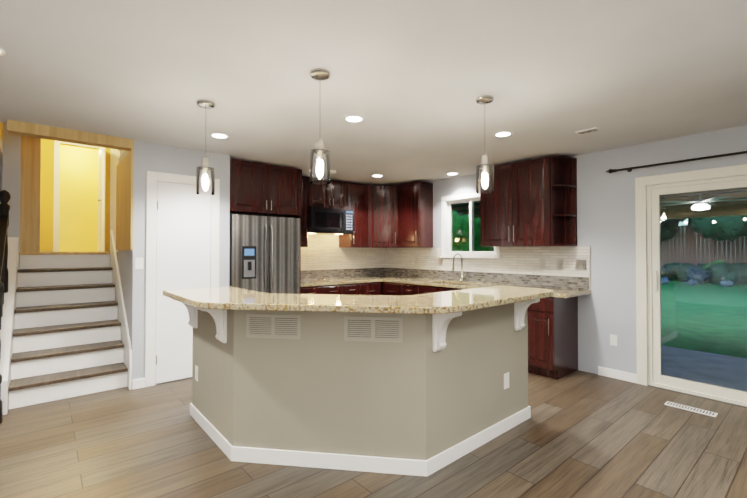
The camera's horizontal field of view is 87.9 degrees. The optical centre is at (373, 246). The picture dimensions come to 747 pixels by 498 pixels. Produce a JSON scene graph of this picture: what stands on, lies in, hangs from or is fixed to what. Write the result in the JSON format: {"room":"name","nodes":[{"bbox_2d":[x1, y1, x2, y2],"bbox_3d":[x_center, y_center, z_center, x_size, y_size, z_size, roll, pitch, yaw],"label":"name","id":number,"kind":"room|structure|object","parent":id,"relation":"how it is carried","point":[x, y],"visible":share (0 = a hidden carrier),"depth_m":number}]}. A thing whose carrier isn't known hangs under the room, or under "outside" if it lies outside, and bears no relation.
{"room":"kitchen","nodes":[
{"label":"kitchen","id":0,"kind":"room"},
{"bbox_2d":[0,164,1,203],"bbox_3d":[-5.826,0.178,3.962,3.030,2.430,0.150,1,-1,-40],"label":"wall","id":1,"kind":"structure","parent":0,"point":[0,178],"depth_m":4.85},
{"bbox_2d":[0,122,2,142],"bbox_3d":[-3.917,-1.762,3.998,0.100,1.250,2.300,1,-1,-40],"label":"wall","id":2,"kind":"structure","parent":0,"point":[1,130],"depth_m":4.16},
{"bbox_2d":[2,123,20,268],"bbox_3d":[-4.080,-1.007,4.375,0.150,2.750,0.120,1,-1,-40],"label":"wall","id":3,"kind":"structure","parent":0,"point":[11,170],"depth_m":4.33},
{"bbox_2d":[0,237,18,414],"bbox_3d":[-3.595,0.594,3.776,0.140,1.593,1.630,1,-1,-40],"label":"trim","id":4,"kind":"structure","parent":3,"relation":"attached to","point":[7,324],"depth_m":3.59},
{"bbox_2d":[40,139,117,251],"bbox_3d":[-5.759,-1.100,8.262,2.310,2.470,1.400,1,-1,-40],"label":"wall","id":5,"kind":"structure","parent":0,"point":[78,197],"depth_m":7.37},
{"bbox_2d":[53,140,119,251],"bbox_3d":[-5.084,-0.950,7.455,1.640,2.110,0.699,1,-1,-40],"label":"door frame","id":6,"kind":"structure","parent":5,"relation":"attached to","point":[114,156],"depth_m":7.26},
{"bbox_2d":[118,140,229,384],"bbox_3d":[-2.319,0.184,4.469,0.938,2.430,1.030,1,-1,-40],"label":"wall","id":7,"kind":"structure","parent":0,"point":[154,157],"depth_m":3.91},
{"bbox_2d":[7,119,133,250],"bbox_3d":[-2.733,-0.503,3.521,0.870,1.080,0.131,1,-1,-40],"label":"trim","id":8,"kind":"structure","parent":7,"relation":"attached to","point":[32,135],"depth_m":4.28},
{"bbox_2d":[110,230,131,389],"bbox_3d":[-2.848,0.591,4.347,0.019,1.613,1.526,1,-1,-40],"label":"trim","id":9,"kind":"structure","parent":7,"relation":"attached to","point":[124,331],"depth_m":4.17},
{"bbox_2d":[131,155,133,249],"bbox_3d":[-2.680,-0.495,4.163,0.020,1.080,1.042,1,-1,-40],"label":"trim","id":10,"kind":"structure","parent":7,"relation":"attached to","point":[132,156],"depth_m":3.76},
{"bbox_2d":[135,258,143,269],"bbox_3d":[-2.297,0.171,3.803,0.070,0.115,0.012,1,-1,-40],"label":"light switch","id":11,"kind":"object","parent":7,"relation":"attached to","point":[138,263],"visible":1,"depth_m":3.80},
{"bbox_2d":[145,171,219,386],"bbox_3d":[-1.982,0.324,4.064,0.710,2.140,0.018,1,-1,-40],"label":"door frame","id":12,"kind":"structure","parent":7,"relation":"attached to","point":[152,178],"depth_m":3.87},
{"bbox_2d":[156,181,210,383],"bbox_3d":[-1.958,0.364,4.034,0.526,2.035,0.093,1,-1,-40],"label":"pantry door","id":13,"kind":"structure","parent":7,"relation":"in","point":[183,241],"depth_m":4.02},
{"bbox_2d":[312,234,384,279],"bbox_3d":[-0.996,0.202,5.957,3.020,2.430,0.150,1,-1,-40],"label":"wall","id":14,"kind":"structure","parent":0,"point":[338,247],"depth_m":6.23},
{"bbox_2d":[230,159,301,293],"bbox_3d":[-1.496,0.205,4.953,0.936,2.400,0.730,1,-1,-40],"label":"upper cabinet","id":15,"kind":"object","parent":14,"relation":"attached to","point":[263,189],"visible":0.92,"depth_m":4.70},
{"bbox_2d":[301,176,308,246],"bbox_3d":[-1.150,-0.489,5.517,0.305,1.000,0.329,1,-1,-40],"label":"upper cabinet","id":16,"kind":"object","parent":14,"relation":"attached to","point":[305,180],"depth_m":5.46},
{"bbox_2d":[309,177,352,209],"bbox_3d":[-0.742,-0.772,5.866,0.764,0.425,0.329,1,-1,-40],"label":"upper cabinet","id":17,"kind":"object","parent":14,"relation":"attached to","point":[341,195],"depth_m":5.75},
{"bbox_2d":[308,206,353,234],"bbox_3d":[-0.706,-0.369,5.815,0.754,0.375,0.447,1,-1,-40],"label":"microwave","id":18,"kind":"object","parent":17,"relation":"attached to","point":[327,221],"visible":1,"depth_m":5.65},
{"bbox_2d":[301,234,384,279],"bbox_3d":[-0.593,0.166,6.193,2.040,0.687,0.009,1,-1,-40],"label":"tile backsplash","id":19,"kind":"structure","parent":14,"relation":"attached to","point":[324,257],"depth_m":6.18},
{"bbox_2d":[339,183,367,247],"bbox_3d":[-0.323,-0.480,6.218,0.335,1.000,0.329,1,-1,-40],"label":"upper cabinet","id":20,"kind":"object","parent":14,"relation":"attached to","point":[359,238],"depth_m":6.11},
{"bbox_2d":[0,370,746,497],"bbox_3d":[-0.714,1.416,1.757,8.000,0.100,9.800,1,-1,-40],"label":"floor","id":21,"kind":"structure","parent":0,"point":[580,434],"depth_m":2.55},
{"bbox_2d":[0,190,10,423],"bbox_3d":[-3.277,0.416,3.387,0.128,1.939,1.109,1,-1,-40],"label":"newel post","id":22,"kind":"object","parent":21,"relation":"on","point":[5,196],"visible":1,"depth_m":3.68},
{"bbox_2d":[9,252,127,408],"bbox_3d":[-3.308,0.731,4.209,0.856,1.330,1.738,1,-1,-40],"label":"stairs","id":23,"kind":"structure","parent":21,"relation":"on","point":[67,342],"depth_m":3.97},
{"bbox_2d":[229,213,299,293],"bbox_3d":[-1.477,0.517,4.921,0.900,1.775,0.743,1,-1,-40],"label":"fridge","id":24,"kind":"object","parent":21,"relation":"on","point":[264,253],"visible":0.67,"depth_m":4.65},
{"bbox_2d":[301,282,380,294],"bbox_3d":[-0.614,0.980,5.752,1.450,0.868,0.638,1,-1,-40],"label":"lower cabinet","id":25,"kind":"object","parent":21,"relation":"on","point":[370,288],"visible":0.23,"depth_m":5.59},
{"bbox_2d":[192,303,527,459],"bbox_3d":[-0.118,0.883,3.156,2.050,1.000,1.825,1,-1,-40],"label":"kitchen island","id":26,"kind":"structure","parent":21,"relation":"on","point":[321,385],"depth_m":2.44},
{"bbox_2d":[195,365,197,381],"bbox_3d":[-1.410,1.012,3.086,0.006,0.115,0.070,1,-1,-40],"label":"outlet","id":27,"kind":"object","parent":26,"relation":"attached to","point":[196,373],"visible":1,"depth_m":3.08},
{"bbox_2d":[246,314,300,338],"bbox_3d":[-0.635,0.509,2.456,0.360,0.150,0.011,0,-1,8],"label":"air vent","id":28,"kind":"object","parent":26,"relation":"in","point":[273,326],"visible":1,"depth_m":2.45},
{"bbox_2d":[172,299,539,351],"bbox_3d":[-0.159,0.517,2.978,2.093,0.270,1.937,1,-1,-40],"label":"brackets","id":29,"kind":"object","parent":26,"relation":"attached to","point":[440,323],"depth_m":2.58},
{"bbox_2d":[163,286,553,313],"bbox_3d":[-0.087,0.360,3.009,2.380,0.038,2.030,1,-1,-40],"label":"countertop","id":30,"kind":"structure","parent":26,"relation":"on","point":[237,298],"depth_m":2.43},
{"bbox_2d":[190,403,530,476],"bbox_3d":[-0.118,1.337,3.151,2.080,0.092,1.855,1,-1,-40],"label":"baseboard","id":31,"kind":"structure","parent":26,"relation":"attached to","point":[415,467],"depth_m":2.43},
{"bbox_2d":[344,316,402,342],"bbox_3d":[-0.002,0.508,2.368,0.360,0.150,0.011,0,-1,8],"label":"air vent","id":32,"kind":"object","parent":26,"relation":"in","point":[378,329],"visible":1,"depth_m":2.37},
{"bbox_2d":[504,372,508,388],"bbox_3d":[1.000,1.010,2.910,0.070,0.115,0.007,1,-1,-40],"label":"outlet","id":33,"kind":"object","parent":26,"relation":"attached to","point":[506,380],"visible":1,"depth_m":2.90},
{"bbox_2d":[664,401,717,416],"bbox_3d":[2.691,1.381,3.292,0.100,0.006,0.340,1,-1,-40],"label":"floor vent","id":34,"kind":"object","parent":21,"relation":"in","point":[696,410],"visible":1,"depth_m":3.27},
{"bbox_2d":[0,0,746,184],"bbox_3d":[-0.657,-1.113,1.836,8.150,0.100,9.800,1,-1,-40],"label":"ceiling","id":35,"kind":"structure","parent":0,"point":[410,81],"depth_m":2.40},
{"bbox_2d":[0,48,5,55],"bbox_3d":[-2.016,-1.056,2.107,0.024,0.006,0.106,1,-1,-40],"label":"recessed light","id":36,"kind":"object","parent":35,"relation":"in","point":[2,52],"depth_m":2.11},
{"bbox_2d":[196,100,214,194],"bbox_3d":[-1.230,-0.716,2.840,0.124,0.669,0.124,1,-1,-40],"label":"pendant light","id":37,"kind":"object","parent":35,"relation":"hanging from","point":[205,167],"visible":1,"depth_m":2.83},
{"bbox_2d":[210,133,228,138],"bbox_3d":[-1.441,-1.038,3.631,0.165,0.006,0.177,1,-1,-40],"label":"recessed light","id":38,"kind":"object","parent":35,"relation":"in","point":[216,135],"depth_m":3.62},
{"bbox_2d":[310,68,329,183],"bbox_3d":[-0.326,-0.721,2.361,0.124,0.669,0.124,1,-1,-40],"label":"pendant light","id":39,"kind":"object","parent":35,"relation":"hanging from","point":[320,75],"visible":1,"depth_m":2.35},
{"bbox_2d":[344,115,363,122],"bbox_3d":[-0.158,-1.044,3.164,0.174,0.006,0.177,1,-1,-40],"label":"recessed light","id":40,"kind":"object","parent":35,"relation":"in","point":[353,118],"depth_m":3.16},
{"bbox_2d":[476,95,493,193],"bbox_3d":[0.792,-0.717,2.758,0.124,0.669,0.124,1,-1,-40],"label":"pendant light","id":41,"kind":"object","parent":35,"relation":"hanging from","point":[484,100],"visible":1,"depth_m":2.75},
{"bbox_2d":[494,131,512,136],"bbox_3d":[1.200,-1.038,3.583,0.175,0.006,0.173,1,-1,-40],"label":"recessed light","id":42,"kind":"object","parent":35,"relation":"in","point":[503,133],"depth_m":3.59},
{"bbox_2d":[575,127,600,134],"bbox_3d":[1.931,-1.036,3.490,0.100,0.013,0.180,1,-1,-40],"label":"ceiling vent","id":43,"kind":"object","parent":35,"relation":"in","point":[589,130],"visible":1,"depth_m":3.48},
{"bbox_2d":[381,281,577,379],"bbox_3d":[1.013,0.976,5.413,0.642,0.868,3.258,1,-1,-40],"label":"lower cabinets","id":44,"kind":"object","parent":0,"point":[552,337],"depth_m":4.14},
{"bbox_2d":[301,277,382,286],"bbox_3d":[-0.623,0.526,5.760,1.440,0.038,0.622,1,-1,-40],"label":"countertop","id":45,"kind":"structure","parent":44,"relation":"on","point":[334,281],"depth_m":5.72},
{"bbox_2d":[368,276,590,297],"bbox_3d":[1.069,0.626,5.372,0.611,0.248,3.398,1,-1,-40],"label":"countertop","id":46,"kind":"structure","parent":44,"relation":"on","point":[562,293],"depth_m":5.09},
{"bbox_2d":[452,253,466,281],"bbox_3d":[1.205,0.299,5.433,0.242,0.406,0.108,1,-1,-40],"label":"faucet","id":47,"kind":"object","parent":46,"relation":"on","point":[453,269],"visible":1,"depth_m":5.49},
{"bbox_2d":[385,125,746,373],"bbox_3d":[2.896,0.176,3.815,0.150,2.430,8.550,1,-1,-40],"label":"wall","id":48,"kind":"structure","parent":0,"point":[606,229],"depth_m":4.11},
{"bbox_2d":[362,185,408,247],"bbox_3d":[0.167,-0.478,6.412,0.662,1.000,0.666,1,-1,-40],"label":"upper cabinet","id":49,"kind":"object","parent":48,"relation":"attached to","point":[382,216],"visible":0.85,"depth_m":6.18},
{"bbox_2d":[398,181,432,247],"bbox_3d":[0.642,-0.482,6.084,0.362,1.000,0.455,1,-1,-40],"label":"upper cabinet","id":50,"kind":"object","parent":48,"relation":"attached to","point":[415,213],"visible":1,"depth_m":5.95},
{"bbox_2d":[440,192,500,257],"bbox_3d":[1.387,-0.293,5.537,0.135,0.920,1.010,1,-1,-40],"label":"window","id":51,"kind":"structure","parent":48,"relation":"in","point":[447,202],"depth_m":5.69},
{"bbox_2d":[385,246,590,289],"bbox_3d":[1.299,0.258,5.573,0.011,0.488,3.399,1,-1,-40],"label":"tile backsplash","id":52,"kind":"structure","parent":48,"relation":"attached to","point":[516,265],"depth_m":5.04},
{"bbox_2d":[439,257,442,264],"bbox_3d":[1.019,0.226,5.888,0.006,0.115,0.070,1,-1,-40],"label":"outlet","id":53,"kind":"object","parent":52,"relation":"attached to","point":[440,260],"visible":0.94,"depth_m":5.88},
{"bbox_2d":[540,259,544,268],"bbox_3d":[2.041,0.211,4.682,0.006,0.115,0.070,1,-1,-40],"label":"outlet","id":54,"kind":"object","parent":52,"relation":"attached to","point":[542,263],"visible":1,"depth_m":4.68},
{"bbox_2d":[557,259,562,268],"bbox_3d":[2.174,0.209,4.520,0.012,0.115,0.070,1,-1,-40],"label":"outlet","id":55,"kind":"object","parent":52,"relation":"attached to","point":[559,263],"visible":1,"depth_m":4.52},
{"bbox_2d":[575,259,585,269],"bbox_3d":[2.323,0.207,4.344,0.012,0.115,0.115,1,-1,-40],"label":"outlet","id":56,"kind":"object","parent":52,"relation":"attached to","point":[580,264],"visible":1,"depth_m":4.35},
{"bbox_2d":[480,156,576,246],"bbox_3d":[1.830,-0.499,4.682,0.362,1.000,1.060,1,-1,-40],"label":"upper cabinet","id":57,"kind":"object","parent":48,"relation":"attached to","point":[532,202],"visible":0.98,"depth_m":4.48},
{"bbox_2d":[610,334,616,345],"bbox_3d":[2.541,0.994,4.100,0.006,0.115,0.070,1,-1,-40],"label":"outlet","id":58,"kind":"object","parent":48,"relation":"attached to","point":[613,340],"visible":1,"depth_m":4.10},
{"bbox_2d":[598,366,636,382],"bbox_3d":[2.558,1.348,4.071,0.014,0.092,0.360,1,-1,-40],"label":"baseboard","id":59,"kind":"structure","parent":48,"relation":"attached to","point":[602,371],"depth_m":4.06},
{"bbox_2d":[606,151,746,172],"bbox_3d":[3.648,-0.802,2.737,0.106,0.048,3.615,1,-1,-40],"label":"curtain rod","id":60,"kind":"object","parent":48,"relation":"attached to","point":[629,169],"visible":1,"depth_m":3.63},
{"bbox_2d":[635,164,746,406],"bbox_3d":[3.351,0.339,3.248,0.146,2.090,1.940,1,-1,-40],"label":"door frame","id":61,"kind":"structure","parent":48,"relation":"attached to","point":[649,190],"depth_m":3.80},
{"label":"outside","id":62,"kind":"structure","parent":0,"visible":0},
{"bbox_2d":[648,346,746,407],"bbox_3d":[3.848,1.438,4.377,2.050,0.040,10.500,1,-1,-40],"label":"patio","id":63,"kind":"structure","parent":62,"point":[732,374],"depth_m":4.50},
{"bbox_2d":[661,281,746,357],"bbox_3d":[17.875,1.644,13.963,35.850,0.140,44.000,1,-1,-40],"label":"lawn","id":64,"kind":"structure","parent":62,"point":[691,306],"depth_m":8.17},
{"bbox_2d":[452,187,746,219],"bbox_3d":[4.997,0.090,5.366,5.040,2.760,10.500,1,-1,-40],"label":"roof","id":65,"kind":"structure","parent":64,"relation":"on","point":[717,209],"depth_m":7.15},
{"bbox_2d":[660,195,746,210],"bbox_3d":[5.264,-0.741,6.229,1.171,0.340,1.226,1,-1,-40],"label":"fan","id":66,"kind":"object","parent":65,"relation":"attached to","point":[698,202],"depth_m":6.13},
{"bbox_2d":[452,211,746,286],"bbox_3d":[16.257,-4.446,12.278,22.075,12.518,40.591,1,-1,-40],"label":"trees","id":67,"kind":"object","parent":64,"relation":"on","point":[714,258],"depth_m":16.76}
]}

